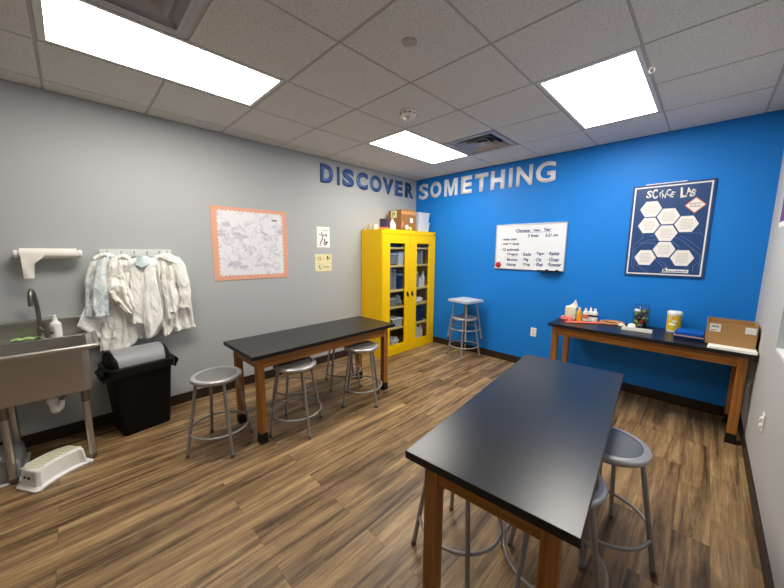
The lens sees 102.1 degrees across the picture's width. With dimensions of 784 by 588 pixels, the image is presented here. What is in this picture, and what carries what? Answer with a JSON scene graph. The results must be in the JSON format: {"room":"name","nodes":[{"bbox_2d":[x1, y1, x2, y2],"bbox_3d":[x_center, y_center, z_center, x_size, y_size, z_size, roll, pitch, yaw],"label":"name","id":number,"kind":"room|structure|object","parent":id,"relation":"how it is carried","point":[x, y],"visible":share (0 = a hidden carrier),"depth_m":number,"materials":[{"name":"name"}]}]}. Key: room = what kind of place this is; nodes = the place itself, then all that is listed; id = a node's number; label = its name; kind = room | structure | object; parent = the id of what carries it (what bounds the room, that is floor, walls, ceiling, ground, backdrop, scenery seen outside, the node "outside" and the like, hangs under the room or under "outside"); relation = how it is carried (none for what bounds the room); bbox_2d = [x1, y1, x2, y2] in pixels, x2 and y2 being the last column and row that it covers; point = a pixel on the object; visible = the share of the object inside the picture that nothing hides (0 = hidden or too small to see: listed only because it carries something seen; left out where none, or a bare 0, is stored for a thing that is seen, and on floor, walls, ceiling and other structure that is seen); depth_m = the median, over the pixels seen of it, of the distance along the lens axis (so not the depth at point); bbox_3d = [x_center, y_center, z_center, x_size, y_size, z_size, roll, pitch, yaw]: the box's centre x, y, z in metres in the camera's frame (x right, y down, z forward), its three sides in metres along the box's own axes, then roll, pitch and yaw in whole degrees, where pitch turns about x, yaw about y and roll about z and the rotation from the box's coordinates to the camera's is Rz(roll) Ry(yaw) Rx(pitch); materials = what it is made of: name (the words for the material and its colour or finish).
{"room":"science classroom","nodes":[
{"label":"science classroom","id":0,"kind":"room"},
{"bbox_2d":[0,79,415,441],"bbox_3d":[-1.851,-0.338,3.370,0.120,2.817,6.520,8,11,44],"label":"wall","id":1,"kind":"structure","parent":0,"point":[87,176],"depth_m":2.94,"materials":[{"name":"grey paint"}]},
{"bbox_2d":[0,315,83,340],"bbox_3d":[-2.723,0.264,2.446,0.048,0.137,0.530,8,11,44],"label":"backsplash","id":2,"kind":"structure","parent":1,"relation":"attached to","point":[16,329],"depth_m":2.42,"materials":[{"name":"silver metal"}]},
{"bbox_2d":[13,250,81,257],"bbox_3d":[-2.623,-0.309,2.427,0.106,0.055,0.356,8,11,44],"label":"towel holder","id":3,"kind":"object","parent":1,"relation":"attached to","point":[15,252],"visible":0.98,"depth_m":2.30,"materials":[{"name":"white plastic"}]},
{"bbox_2d":[19,248,77,278],"bbox_3d":[-2.604,-0.237,2.417,0.087,0.220,0.296,8,11,44],"label":"paper towel roll","id":4,"kind":"object","parent":3,"relation":"on","point":[29,257],"visible":1,"depth_m":2.34,"materials":[{"name":"beige paper"}]},
{"bbox_2d":[99,249,170,256],"bbox_3d":[-2.263,-0.364,2.818,0.059,0.065,0.505,8,11,44],"label":"rail","id":5,"kind":"object","parent":1,"relation":"attached to","point":[130,252],"visible":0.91,"depth_m":2.81,"materials":[{"name":"white paint"}]},
{"bbox_2d":[77,261,137,351],"bbox_3d":[-2.402,0.084,2.659,0.374,0.803,0.053,-7,11,-43],"label":"lab coat","id":6,"kind":"object","parent":5,"relation":"hanging from","point":[103,325],"visible":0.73,"depth_m":2.61,"materials":[{"name":"white fabric"}]},
{"bbox_2d":[91,253,137,349],"bbox_3d":[-2.339,0.112,2.667,0.091,0.914,0.272,8,11,44],"label":"lab coat","id":7,"kind":"object","parent":5,"relation":"hanging from","point":[124,335],"visible":0.7,"depth_m":2.63,"materials":[{"name":"beige fabric"}]},
{"bbox_2d":[107,254,134,313],"bbox_3d":[-2.269,-0.081,2.649,0.100,0.503,0.182,8,11,44],"label":"lab coat","id":8,"kind":"object","parent":5,"relation":"hanging from","point":[118,275],"visible":1,"depth_m":2.64,"materials":[{"name":"beige fabric"}]},
{"bbox_2d":[128,256,162,338],"bbox_3d":[-2.158,0.038,2.773,0.056,0.742,0.233,8,11,44],"label":"lab coat","id":9,"kind":"object","parent":5,"relation":"hanging from","point":[144,289],"visible":0.98,"depth_m":2.77,"materials":[{"name":"white fabric"}]},
{"bbox_2d":[136,254,175,338],"bbox_3d":[-2.180,0.023,2.876,0.336,0.766,0.093,-3,9,-25],"label":"lab coat","id":10,"kind":"object","parent":5,"relation":"hanging from","point":[167,324],"visible":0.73,"depth_m":2.89,"materials":[{"name":"beige fabric"}]},
{"bbox_2d":[160,252,195,330],"bbox_3d":[-2.000,-0.016,2.983,0.112,0.746,0.241,8,11,44],"label":"lab coat","id":11,"kind":"object","parent":5,"relation":"hanging from","point":[177,280],"visible":1,"depth_m":2.96,"materials":[{"name":"beige fabric"}]},
{"bbox_2d":[0,350,353,447],"bbox_3d":[-1.821,1.016,3.505,0.010,0.100,6.300,8,11,44],"label":"baseboard","id":12,"kind":"structure","parent":1,"relation":"attached to","point":[62,431],"depth_m":2.80,"materials":[{"name":"black plastic"}]},
{"bbox_2d":[210,205,287,280],"bbox_3d":[-1.558,-0.556,3.544,0.006,0.775,0.820,8,11,44],"label":"bulletin board","id":13,"kind":"object","parent":1,"relation":"attached to","point":[247,243],"visible":1,"depth_m":3.51,"materials":[{"name":"grey paper"}]},
{"bbox_2d":[316,226,329,247],"bbox_3d":[-0.906,-0.750,4.180,0.004,0.270,0.200,8,11,44],"label":"drawing","id":14,"kind":"object","parent":1,"relation":"attached to","point":[323,233],"visible":1,"depth_m":4.18,"materials":[{"name":"white paper"}]},
{"bbox_2d":[315,254,331,271],"bbox_3d":[-0.909,-0.417,4.221,0.011,0.230,0.264,8,11,44],"label":"drawing","id":15,"kind":"object","parent":1,"relation":"attached to","point":[323,262],"visible":1,"depth_m":4.22,"materials":[{"name":"yellow paper"}]},
{"bbox_2d":[320,163,332,182],"bbox_3d":[-0.846,-1.563,4.117,0.006,0.236,0.196,8,11,44],"label":"letter","id":16,"kind":"object","parent":1,"relation":"attached to","point":[322,165],"depth_m":4.10,"materials":[{"name":"blue plastic"}]},
{"bbox_2d":[337,167,339,185],"bbox_3d":[-0.719,-1.580,4.245,0.006,0.236,0.042,8,11,44],"label":"letter","id":17,"kind":"object","parent":1,"relation":"attached to","point":[338,168],"depth_m":4.24,"materials":[{"name":"blue plastic"}]},
{"bbox_2d":[342,169,353,186],"bbox_3d":[-0.602,-1.595,4.362,0.006,0.236,0.200,8,11,44],"label":"letter","id":18,"kind":"object","parent":1,"relation":"attached to","point":[351,182],"depth_m":4.36,"materials":[{"name":"blue plastic"}]},
{"bbox_2d":[356,173,367,189],"bbox_3d":[-0.426,-1.619,4.537,0.006,0.236,0.212,8,11,44],"label":"letter","id":19,"kind":"object","parent":1,"relation":"attached to","point":[360,175],"depth_m":4.53,"materials":[{"name":"blue plastic"}]},
{"bbox_2d":[370,176,381,191],"bbox_3d":[-0.241,-1.643,4.722,0.006,0.236,0.235,8,11,44],"label":"letter","id":20,"kind":"object","parent":1,"relation":"attached to","point":[373,178],"depth_m":4.72,"materials":[{"name":"blue plastic"}]},
{"bbox_2d":[383,177,392,193],"bbox_3d":[-0.060,-1.667,4.902,0.006,0.236,0.238,8,11,44],"label":"letter","id":21,"kind":"object","parent":1,"relation":"attached to","point":[388,187],"depth_m":4.90,"materials":[{"name":"blue plastic"}]},
{"bbox_2d":[395,180,402,196],"bbox_3d":[0.109,-1.689,5.070,0.006,0.236,0.178,8,11,44],"label":"letter","id":22,"kind":"object","parent":1,"relation":"attached to","point":[397,182],"depth_m":5.06,"materials":[{"name":"blue plastic"}]},
{"bbox_2d":[405,182,412,198],"bbox_3d":[0.286,-1.713,5.247,0.006,0.236,0.205,8,11,44],"label":"letter","id":23,"kind":"object","parent":1,"relation":"attached to","point":[407,190],"depth_m":5.22,"materials":[{"name":"blue plastic"}]},
{"bbox_2d":[0,342,763,587],"bbox_3d":[-0.410,1.297,2.128,4.190,0.060,6.500,8,11,44],"label":"floor","id":24,"kind":"structure","parent":0,"point":[338,507],"depth_m":1.95,"materials":[{"name":"wood"}]},
{"bbox_2d":[0,441,30,487],"bbox_3d":[-2.697,1.168,2.163,0.400,0.155,0.270,8,11,44],"label":"bucket","id":25,"kind":"object","parent":24,"relation":"on","point":[22,457],"visible":0.62,"depth_m":2.15,"materials":[{"name":"grey plastic"}]},
{"bbox_2d":[0,289,99,484],"bbox_3d":[-2.508,0.599,2.296,0.639,1.250,0.592,8,11,44],"label":"utility sink","id":26,"kind":"object","parent":24,"relation":"on","point":[48,368],"visible":0.91,"depth_m":2.22,"materials":[{"name":"silver metal"}]},
{"bbox_2d":[0,408,8,421],"bbox_3d":[-2.501,0.770,2.035,0.047,0.083,0.046,8,11,44],"label":"socket","id":27,"kind":"object","parent":26,"relation":"attached to","point":[4,414],"depth_m":2.03,"materials":[{"name":"silver metal"}]},
{"bbox_2d":[10,336,42,341],"bbox_3d":[-2.723,0.328,2.363,0.088,0.020,0.163,8,11,44],"label":"cleaning cloth","id":28,"kind":"object","parent":26,"relation":"on","point":[27,337],"visible":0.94,"depth_m":2.34,"materials":[{"name":"green fabric"}]},
{"bbox_2d":[27,289,47,338],"bbox_3d":[-2.654,0.150,2.369,0.132,0.384,0.070,8,11,44],"label":"faucet","id":29,"kind":"object","parent":26,"relation":"on","point":[32,298],"depth_m":2.39,"materials":[{"name":"silver metal"}]},
{"bbox_2d":[0,335,92,408],"bbox_3d":[-2.484,0.531,2.259,0.440,0.330,0.473,8,11,44],"label":"basin","id":30,"kind":"object","parent":26,"relation":"in","point":[28,380],"depth_m":2.15,"materials":[{"name":"silver metal"}]},
{"bbox_2d":[48,315,62,337],"bbox_3d":[-2.606,0.246,2.451,0.066,0.173,0.067,8,11,43],"label":"soap bottle","id":31,"kind":"object","parent":26,"relation":"on","point":[55,327],"visible":1,"depth_m":2.43,"materials":[{"name":"white plastic"}]},
{"bbox_2d":[80,389,89,401],"bbox_3d":[-2.232,0.734,2.304,0.047,0.083,0.046,8,11,44],"label":"socket","id":32,"kind":"object","parent":26,"relation":"attached to","point":[85,395],"depth_m":2.29,"materials":[{"name":"silver metal"}]},
{"bbox_2d":[16,445,93,493],"bbox_3d":[-2.334,1.181,2.186,0.252,0.128,0.336,2,8,13],"label":"step stool","id":33,"kind":"object","parent":24,"relation":"on","point":[36,475],"visible":1,"depth_m":2.14,"materials":[{"name":"white plastic"}]},
{"bbox_2d":[94,342,178,435],"bbox_3d":[-2.212,0.804,2.781,0.362,0.714,0.554,6,10,35],"label":"trash bin","id":34,"kind":"object","parent":24,"relation":"on","point":[137,378],"visible":1,"depth_m":2.67,"materials":[{"name":"black plastic"}]},
{"bbox_2d":[185,366,252,458],"bbox_3d":[-1.364,0.912,2.500,0.432,0.593,0.432,-1,8,-11],"label":"stool","id":35,"kind":"object","parent":24,"relation":"on","point":[221,375],"visible":1,"depth_m":2.38,"materials":[{"name":"silver metal"}]},
{"bbox_2d":[271,356,316,409],"bbox_3d":[-0.995,0.812,3.233,0.432,0.593,0.432,0,8,-4],"label":"stool","id":36,"kind":"object","parent":24,"relation":"on","point":[300,376],"visible":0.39,"depth_m":3.11,"materials":[{"name":"silver metal"}]},
{"bbox_2d":[269,357,322,439],"bbox_3d":[-0.835,0.880,2.754,0.432,0.593,0.432,0,8,-6],"label":"stool","id":37,"kind":"object","parent":24,"relation":"on","point":[301,365],"visible":0.86,"depth_m":2.63,"materials":[{"name":"silver metal"}]},
{"bbox_2d":[223,316,394,443],"bbox_3d":[-0.722,0.742,3.168,0.598,0.750,1.557,8,11,43],"label":"table","id":38,"kind":"object","parent":24,"relation":"on","point":[262,351],"visible":0.89,"depth_m":2.83,"materials":[{"name":"black laminate"}]},
{"bbox_2d":[324,349,360,391],"bbox_3d":[-0.576,0.754,3.673,0.432,0.593,0.432,-3,8,-20],"label":"stool","id":39,"kind":"object","parent":24,"relation":"on","point":[333,354],"visible":0.59,"depth_m":3.59,"materials":[{"name":"silver metal"}]},
{"bbox_2d":[340,341,381,407],"bbox_3d":[-0.317,0.812,3.271,0.432,0.593,0.432,0,8,1],"label":"stool","id":40,"kind":"object","parent":24,"relation":"on","point":[369,347],"visible":0.92,"depth_m":3.14,"materials":[{"name":"silver metal"}]},
{"bbox_2d":[361,229,435,357],"bbox_3d":[0.136,-0.055,4.989,0.475,1.838,1.198,8,11,44],"label":"storage cabinet","id":41,"kind":"object","parent":24,"relation":"on","point":[375,243],"visible":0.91,"depth_m":4.75,"materials":[{"name":"yellow"}]},
{"bbox_2d":[379,219,389,228],"bbox_3d":[-0.105,-0.987,4.478,0.102,0.145,0.122,4,9,25],"label":"carton","id":42,"kind":"object","parent":41,"relation":"on","point":[384,223],"visible":0.87,"depth_m":4.43,"materials":[{"name":"purple cardboard"}]},
{"bbox_2d":[390,253,396,264],"bbox_3d":[-0.035,-0.514,4.676,0.174,0.170,0.140,8,11,44],"label":"storage bin","id":43,"kind":"object","parent":41,"relation":"on","point":[392,255],"visible":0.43,"depth_m":4.61,"materials":[{"name":"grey plastic"}]},
{"bbox_2d":[392,270,395,289],"bbox_3d":[0.027,-0.215,4.725,0.072,0.296,0.072,8,11,44],"label":"glass jar","id":44,"kind":"object","parent":41,"relation":"on","point":[393,271],"visible":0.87,"depth_m":4.69,"materials":[{"name":"glass"}]},
{"bbox_2d":[390,336,398,345],"bbox_3d":[0.019,0.721,4.880,0.191,0.149,0.182,0,8,-2],"label":"crumpled bag","id":45,"kind":"object","parent":41,"relation":"in","point":[393,340],"visible":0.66,"depth_m":4.82,"materials":[{"name":"grey plastic"}]},
{"bbox_2d":[390,316,402,327],"bbox_3d":[0.012,0.424,4.832,0.214,0.130,0.240,8,11,44],"label":"storage bin","id":46,"kind":"object","parent":41,"relation":"on","point":[396,320],"visible":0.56,"depth_m":4.77,"materials":[{"name":"grey plastic"}]},
{"bbox_2d":[390,251,403,264],"bbox_3d":[0.075,-0.539,4.755,0.194,0.200,0.140,8,11,44],"label":"storage bin","id":47,"kind":"object","parent":41,"relation":"on","point":[400,254],"visible":0.7,"depth_m":4.69,"materials":[{"name":"grey plastic"}]},
{"bbox_2d":[392,295,401,305],"bbox_3d":[0.069,0.087,4.825,0.140,0.170,0.152,-2,8,-13],"label":"crumpled bag","id":48,"kind":"object","parent":41,"relation":"on","point":[398,300],"visible":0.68,"depth_m":4.79,"materials":[{"name":"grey plastic"}]},
{"bbox_2d":[396,273,402,288],"bbox_3d":[0.069,-0.194,4.814,0.164,0.230,0.110,8,11,44],"label":"storage bin","id":49,"kind":"object","parent":41,"relation":"on","point":[398,276],"visible":0.48,"depth_m":4.76,"materials":[{"name":"blue plastic"}]},
{"bbox_2d":[388,209,415,230],"bbox_3d":[0.153,-1.120,4.867,0.302,0.305,0.296,-7,10,-41],"label":"cardboard box","id":50,"kind":"object","parent":41,"relation":"on","point":[408,217],"visible":0.77,"depth_m":4.75,"materials":[{"name":"brown cardboard"}]},
{"bbox_2d":[390,285,426,292],"bbox_3d":[0.115,-0.090,5.006,0.401,0.028,1.160,8,11,44],"label":"shelf","id":51,"kind":"object","parent":41,"relation":"attached to","point":[425,286],"depth_m":4.82,"materials":[{"name":"yellow metal"}]},
{"bbox_2d":[390,299,426,309],"bbox_3d":[0.113,0.158,5.040,0.401,0.028,1.160,8,11,44],"label":"shelf","id":52,"kind":"object","parent":41,"relation":"attached to","point":[423,301],"depth_m":4.95,"materials":[{"name":"yellow metal"}]},
{"bbox_2d":[390,318,426,330],"bbox_3d":[0.111,0.470,5.083,0.401,0.028,1.160,8,11,44],"label":"shelf","id":53,"kind":"object","parent":41,"relation":"attached to","point":[424,319],"depth_m":5.09,"materials":[{"name":"yellow metal"}]},
{"bbox_2d":[390,247,427,248],"bbox_3d":[0.119,-0.711,4.919,0.401,0.028,1.160,8,11,44],"label":"shelf","id":54,"kind":"object","parent":41,"relation":"attached to","point":[390,247],"depth_m":4.68,"materials":[{"name":"yellow metal"}]},
{"bbox_2d":[390,263,427,266],"bbox_3d":[0.117,-0.452,4.955,0.401,0.028,1.160,8,11,44],"label":"shelf","id":55,"kind":"object","parent":41,"relation":"attached to","point":[424,264],"depth_m":4.97,"materials":[{"name":"yellow metal"}]},
{"bbox_2d":[403,305,423,321],"bbox_3d":[0.361,0.323,5.215,0.214,0.230,0.290,8,11,44],"label":"storage bin","id":56,"kind":"object","parent":41,"relation":"on","point":[419,309],"visible":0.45,"depth_m":5.17,"materials":[{"name":"blue plastic"}]},
{"bbox_2d":[415,222,429,231],"bbox_3d":[0.444,-1.077,5.131,0.280,0.150,0.214,-6,10,-39],"label":"storage bin","id":57,"kind":"object","parent":41,"relation":"on","point":[419,226],"visible":0.67,"depth_m":5.04,"materials":[{"name":"grey plastic"}]},
{"bbox_2d":[415,212,429,222],"bbox_3d":[0.445,-1.226,5.110,0.280,0.150,0.214,-7,11,-43],"label":"storage bin","id":58,"kind":"object","parent":57,"relation":"on","point":[420,217],"visible":0.62,"depth_m":5.02,"materials":[{"name":"grey plastic"}]},
{"bbox_2d":[411,479,503,587],"bbox_3d":[0.353,1.043,1.642,0.432,0.593,0.432,6,10,35],"label":"stool","id":59,"kind":"object","parent":24,"relation":"on","point":[467,553],"visible":0.3,"depth_m":1.47,"materials":[{"name":"silver metal"}]},
{"bbox_2d":[446,314,480,360],"bbox_3d":[1.060,0.626,4.672,0.432,0.593,0.432,-3,9,-25],"label":"stool","id":60,"kind":"object","parent":24,"relation":"on","point":[461,317],"visible":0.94,"depth_m":4.59,"materials":[{"name":"silver metal"}]},
{"bbox_2d":[447,297,483,343],"bbox_3d":[1.069,0.371,4.630,0.446,0.592,0.446,-5,10,-35],"label":"stool","id":61,"kind":"object","parent":60,"relation":"on","point":[464,300],"visible":0.91,"depth_m":4.57,"materials":[{"name":"silver metal"}]},
{"bbox_2d":[405,354,623,587],"bbox_3d":[0.765,0.945,1.685,0.600,0.775,1.525,7,10,39],"label":"table","id":62,"kind":"object","parent":24,"relation":"on","point":[527,450],"visible":0.96,"depth_m":1.26,"materials":[{"name":"black laminate"}]},
{"bbox_2d":[502,474,608,587],"bbox_3d":[0.733,1.074,1.433,0.432,0.593,0.432,5,9,30],"label":"stool","id":63,"kind":"object","parent":24,"relation":"on","point":[601,491],"visible":0.35,"depth_m":1.33,"materials":[{"name":"silver metal"}]},
{"bbox_2d":[578,426,656,576],"bbox_3d":[1.112,1.044,1.672,0.432,0.593,0.432,0,8,-6],"label":"stool","id":64,"kind":"object","parent":24,"relation":"on","point":[624,449],"visible":0.51,"depth_m":1.53,"materials":[{"name":"silver metal"}]},
{"bbox_2d":[547,318,756,444],"bbox_3d":[2.445,0.746,3.196,1.515,0.775,0.600,8,11,44],"label":"table","id":65,"kind":"object","parent":24,"relation":"on","point":[661,340],"visible":0.61,"depth_m":2.86,"materials":[{"name":"black wood"}]},
{"bbox_2d":[565,300,577,319],"bbox_3d":[2.086,0.174,3.667,0.124,0.223,0.105,6,10,36],"label":"tissue box","id":66,"kind":"object","parent":65,"relation":"on","point":[571,310],"visible":0.98,"depth_m":3.64,"materials":[{"name":"white paper"}]},
{"bbox_2d":[565,321,601,323],"bbox_3d":[2.093,0.310,3.469,0.360,0.010,0.070,1,8,7],"label":"board","id":67,"kind":"object","parent":65,"relation":"on","point":[589,322],"visible":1,"depth_m":3.44,"materials":[{"name":"red"}]},
{"bbox_2d":[576,307,581,320],"bbox_3d":[2.076,0.223,3.511,0.050,0.150,0.050,8,11,44],"label":"paint bottle","id":68,"kind":"object","parent":67,"relation":"on","point":[579,312],"visible":1,"depth_m":3.50,"materials":[{"name":"orange plastic"}]},
{"bbox_2d":[582,307,588,320],"bbox_3d":[2.180,0.223,3.563,0.057,0.157,0.057,8,11,44],"label":"glue bottle","id":69,"kind":"object","parent":65,"relation":"on","point":[585,312],"visible":0.98,"depth_m":3.55,"materials":[{"name":"white plastic"}]},
{"bbox_2d":[599,320,624,325],"bbox_3d":[2.387,0.311,3.438,0.238,0.020,0.214,2,8,10],"label":"wooden tray","id":70,"kind":"object","parent":65,"relation":"on","point":[607,322],"visible":0.84,"depth_m":3.45,"materials":[{"name":"beige wood"}]},
{"bbox_2d":[621,326,651,333],"bbox_3d":[2.436,0.343,3.148,0.240,0.036,0.125,7,10,40],"label":"clipboard","id":71,"kind":"object","parent":65,"relation":"on","point":[623,327],"visible":1,"depth_m":3.10,"materials":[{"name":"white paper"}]},
{"bbox_2d":[666,310,682,331],"bbox_3d":[2.772,0.268,3.111,0.116,0.200,0.116,8,11,44],"label":"tub","id":72,"kind":"object","parent":65,"relation":"on","point":[674,318],"visible":0.94,"depth_m":3.08,"materials":[{"name":"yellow plastic"}]},
{"bbox_2d":[673,327,704,341],"bbox_3d":[2.686,0.366,2.862,0.183,0.074,0.198,-7,11,-43],"label":"case","id":73,"kind":"object","parent":65,"relation":"on","point":[680,333],"visible":0.98,"depth_m":2.81,"materials":[{"name":"blue plastic"}]},
{"bbox_2d":[705,317,758,349],"bbox_3d":[2.857,0.322,2.675,0.292,0.180,0.286,-7,11,-44],"label":"cardboard box","id":74,"kind":"object","parent":65,"relation":"on","point":[722,331],"visible":1,"depth_m":2.59,"materials":[{"name":"brown cardboard"}]},
{"bbox_2d":[707,345,756,355],"bbox_3d":[2.752,0.442,2.570,0.210,0.004,0.272,-7,11,-43],"label":"paper stack","id":75,"kind":"object","parent":65,"relation":"on","point":[707,345],"visible":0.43,"depth_m":2.50,"materials":[{"name":"white paper"}]},
{"bbox_2d":[708,343,756,354],"bbox_3d":[2.755,0.438,2.571,0.210,0.004,0.269,-7,11,-44],"label":"paper stack","id":76,"kind":"object","parent":75,"relation":"on","point":[708,343],"visible":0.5,"depth_m":2.50,"materials":[{"name":"white paper"}]},
{"bbox_2d":[708,344,755,353],"bbox_3d":[2.758,0.433,2.572,0.210,0.004,0.266,-7,11,-44],"label":"paper stack","id":77,"kind":"object","parent":76,"relation":"on","point":[708,344],"visible":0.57,"depth_m":2.50,"materials":[{"name":"white paper"}]},
{"bbox_2d":[709,343,757,353],"bbox_3d":[2.761,0.429,2.573,0.263,0.004,0.210,8,11,44],"label":"paper stack","id":78,"kind":"object","parent":77,"relation":"on","point":[710,344],"visible":0.64,"depth_m":2.52,"materials":[{"name":"white paper"}]},
{"bbox_2d":[0,0,783,179],"bbox_3d":[-0.392,-1.488,1.741,4.190,0.130,6.500,8,11,44],"label":"ceiling","id":79,"kind":"structure","parent":0,"point":[259,34],"depth_m":2.04,"materials":[{"name":"tile"}]},
{"bbox_2d":[89,0,205,38],"bbox_3d":[-1.161,-1.413,1.362,0.584,0.084,0.584,8,11,44],"label":"ceiling vent","id":80,"kind":"object","parent":79,"relation":"in","point":[175,17],"visible":1,"depth_m":1.58,"materials":[{"name":"grey metal"}]},
{"bbox_2d":[31,0,283,106],"bbox_3d":[-1.379,-1.497,2.003,0.584,0.058,1.194,8,11,44],"label":"ceiling light","id":81,"kind":"object","parent":79,"relation":"attached to","point":[87,27],"visible":0.84,"depth_m":1.88,"materials":[{"name":"white paint"}]},
{"bbox_2d":[0,0,783,177],"bbox_3d":[-0.392,-1.440,1.747,3.966,0.026,6.300,8,11,44],"label":"grid","id":82,"kind":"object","parent":79,"relation":"attached to","point":[33,37],"depth_m":2.03,"materials":[{"name":"silver metal"}]},
{"bbox_2d":[400,109,416,119],"bbox_3d":[0.138,-1.524,2.712,0.144,0.060,0.144,8,11,44],"label":"smoke detector","id":83,"kind":"object","parent":79,"relation":"attached to","point":[408,114],"visible":1,"depth_m":2.67,"materials":[{"name":"white plastic"}]},
{"bbox_2d":[402,37,416,46],"bbox_3d":[0.099,-1.423,1.791,0.086,0.006,0.086,8,11,44],"label":"sprinkler cover","id":84,"kind":"object","parent":79,"relation":"attached to","point":[408,41],"visible":1,"depth_m":1.78,"materials":[{"name":"silver metal"}]},
{"bbox_2d":[367,129,469,163],"bbox_3d":[0.341,-1.724,3.719,0.584,0.058,1.194,8,11,44],"label":"ceiling light","id":85,"kind":"object","parent":79,"relation":"attached to","point":[405,142],"visible":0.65,"depth_m":3.64,"materials":[{"name":"white paint"}]},
{"bbox_2d":[444,130,517,155],"bbox_3d":[0.989,-1.697,3.507,0.584,0.084,0.584,8,11,44],"label":"ceiling vent","id":86,"kind":"object","parent":79,"relation":"in","point":[492,140],"visible":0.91,"depth_m":3.54,"materials":[{"name":"grey metal"}]},
{"bbox_2d":[536,46,661,128],"bbox_3d":[1.639,-1.538,2.442,0.584,0.058,1.194,8,11,44],"label":"ceiling light","id":87,"kind":"object","parent":79,"relation":"attached to","point":[618,87],"visible":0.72,"depth_m":2.33,"materials":[{"name":"white paint"}]},
{"bbox_2d":[416,109,783,406],"bbox_3d":[1.862,-0.426,4.187,3.990,2.817,0.120,8,11,44],"label":"wall","id":88,"kind":"structure","parent":0,"point":[591,190],"depth_m":3.52,"materials":[{"name":"blue paint"}]},
{"bbox_2d":[419,184,427,199],"bbox_3d":[0.524,-1.701,5.264,0.200,0.252,0.006,8,11,44],"label":"letter","id":89,"kind":"object","parent":88,"relation":"attached to","point":[425,192],"depth_m":5.26,"materials":[{"name":"silver metal"}]},
{"bbox_2d":[430,182,440,197],"bbox_3d":[0.701,-1.676,5.090,0.226,0.252,0.006,8,11,44],"label":"letter","id":90,"kind":"object","parent":88,"relation":"attached to","point":[438,184],"depth_m":5.09,"materials":[{"name":"silver metal"}]},
{"bbox_2d":[444,178,457,196],"bbox_3d":[0.909,-1.646,4.885,0.243,0.252,0.006,8,11,44],"label":"letter","id":91,"kind":"object","parent":88,"relation":"attached to","point":[455,181],"depth_m":4.89,"materials":[{"name":"silver metal"}]},
{"bbox_2d":[461,175,471,193],"bbox_3d":[1.103,-1.618,4.695,0.185,0.252,0.006,8,11,44],"label":"letter","id":92,"kind":"object","parent":88,"relation":"attached to","point":[463,184],"depth_m":4.70,"materials":[{"name":"silver metal"}]},
{"bbox_2d":[475,172,488,191],"bbox_3d":[1.277,-1.593,4.523,0.205,0.252,0.006,8,11,44],"label":"letter","id":93,"kind":"object","parent":88,"relation":"attached to","point":[481,176],"depth_m":4.52,"materials":[{"name":"silver metal"}]},
{"bbox_2d":[490,169,504,189],"bbox_3d":[1.452,-1.568,4.351,0.204,0.252,0.006,8,11,44],"label":"letter","id":94,"kind":"object","parent":88,"relation":"attached to","point":[501,179],"depth_m":4.34,"materials":[{"name":"silver metal"}]},
{"bbox_2d":[508,168,512,187],"bbox_3d":[1.583,-1.549,4.222,0.050,0.252,0.006,8,11,44],"label":"letter","id":95,"kind":"object","parent":88,"relation":"attached to","point":[510,169],"depth_m":4.22,"materials":[{"name":"silver metal"}]},
{"bbox_2d":[516,164,532,186],"bbox_3d":[1.713,-1.531,4.095,0.208,0.252,0.006,8,11,44],"label":"letter","id":96,"kind":"object","parent":88,"relation":"attached to","point":[519,169],"depth_m":4.09,"materials":[{"name":"silver metal"}]},
{"bbox_2d":[494,221,567,271],"bbox_3d":[1.761,-0.611,4.122,0.908,0.604,0.077,8,11,44],"label":"whiteboard","id":97,"kind":"object","parent":88,"relation":"attached to","point":[531,246],"visible":1,"depth_m":4.10,"materials":[{"name":"white plastic"}]},
{"bbox_2d":[536,161,555,182],"bbox_3d":[1.899,-1.504,3.912,0.237,0.252,0.006,8,11,44],"label":"letter","id":98,"kind":"object","parent":88,"relation":"attached to","point":[552,173],"depth_m":3.90,"materials":[{"name":"silver metal"}]},
{"bbox_2d":[433,336,724,416],"bbox_3d":[1.807,0.925,4.329,3.970,0.100,0.010,8,11,44],"label":"baseboard","id":99,"kind":"structure","parent":88,"relation":"attached to","point":[706,407],"depth_m":3.39,"materials":[{"name":"black plastic"}]},
{"bbox_2d":[624,178,716,278],"bbox_3d":[2.750,-0.639,3.169,0.617,0.930,0.016,8,11,44],"label":"poster","id":100,"kind":"object","parent":88,"relation":"attached to","point":[670,224],"visible":1,"depth_m":3.14,"materials":[{"name":"blue paper"}]},
{"bbox_2d":[740,153,783,587],"bbox_3d":[1.064,0.083,0.490,0.140,2.817,6.540,8,11,44],"label":"wall","id":101,"kind":"structure","parent":0,"point":[766,372],"depth_m":2.01,"materials":[{"name":"grey paint"}]},
{"bbox_2d":[738,412,773,587],"bbox_3d":[1.002,1.421,0.729,0.010,0.100,6.300,8,11,44],"label":"baseboard","id":102,"kind":"structure","parent":101,"relation":"attached to","point":[762,548],"depth_m":1.79,"materials":[{"name":"black plastic"}]},
{"bbox_2d":[758,412,765,432],"bbox_3d":[2.332,0.808,2.000,0.018,0.116,0.072,8,11,44],"label":"wall outlet","id":103,"kind":"object","parent":101,"relation":"attached to","point":[761,425],"visible":1,"depth_m":1.99,"materials":[{"name":"white plastic"}]},
{"bbox_2d":[776,348,783,362],"bbox_3d":[1.873,-0.115,1.287,0.137,1.100,1.540,8,11,44],"label":"window","id":104,"kind":"structure","parent":101,"relation":"in","point":[780,352],"depth_m":1.86,"materials":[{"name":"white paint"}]},
{"bbox_2d":[778,197,783,227],"bbox_3d":[2.664,-0.746,2.100,0.004,0.565,0.675,8,11,44],"label":"poster","id":105,"kind":"object","parent":101,"relation":"attached to","point":[781,221],"visible":1,"depth_m":2.30,"materials":[{"name":"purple paper"}]},
{"bbox_2d":[780,198,783,221],"bbox_3d":[2.659,-0.754,2.097,0.001,0.508,0.625,8,11,44],"label":"picture","id":106,"kind":"object","parent":105,"relation":"attached to","point":[782,210],"depth_m":2.30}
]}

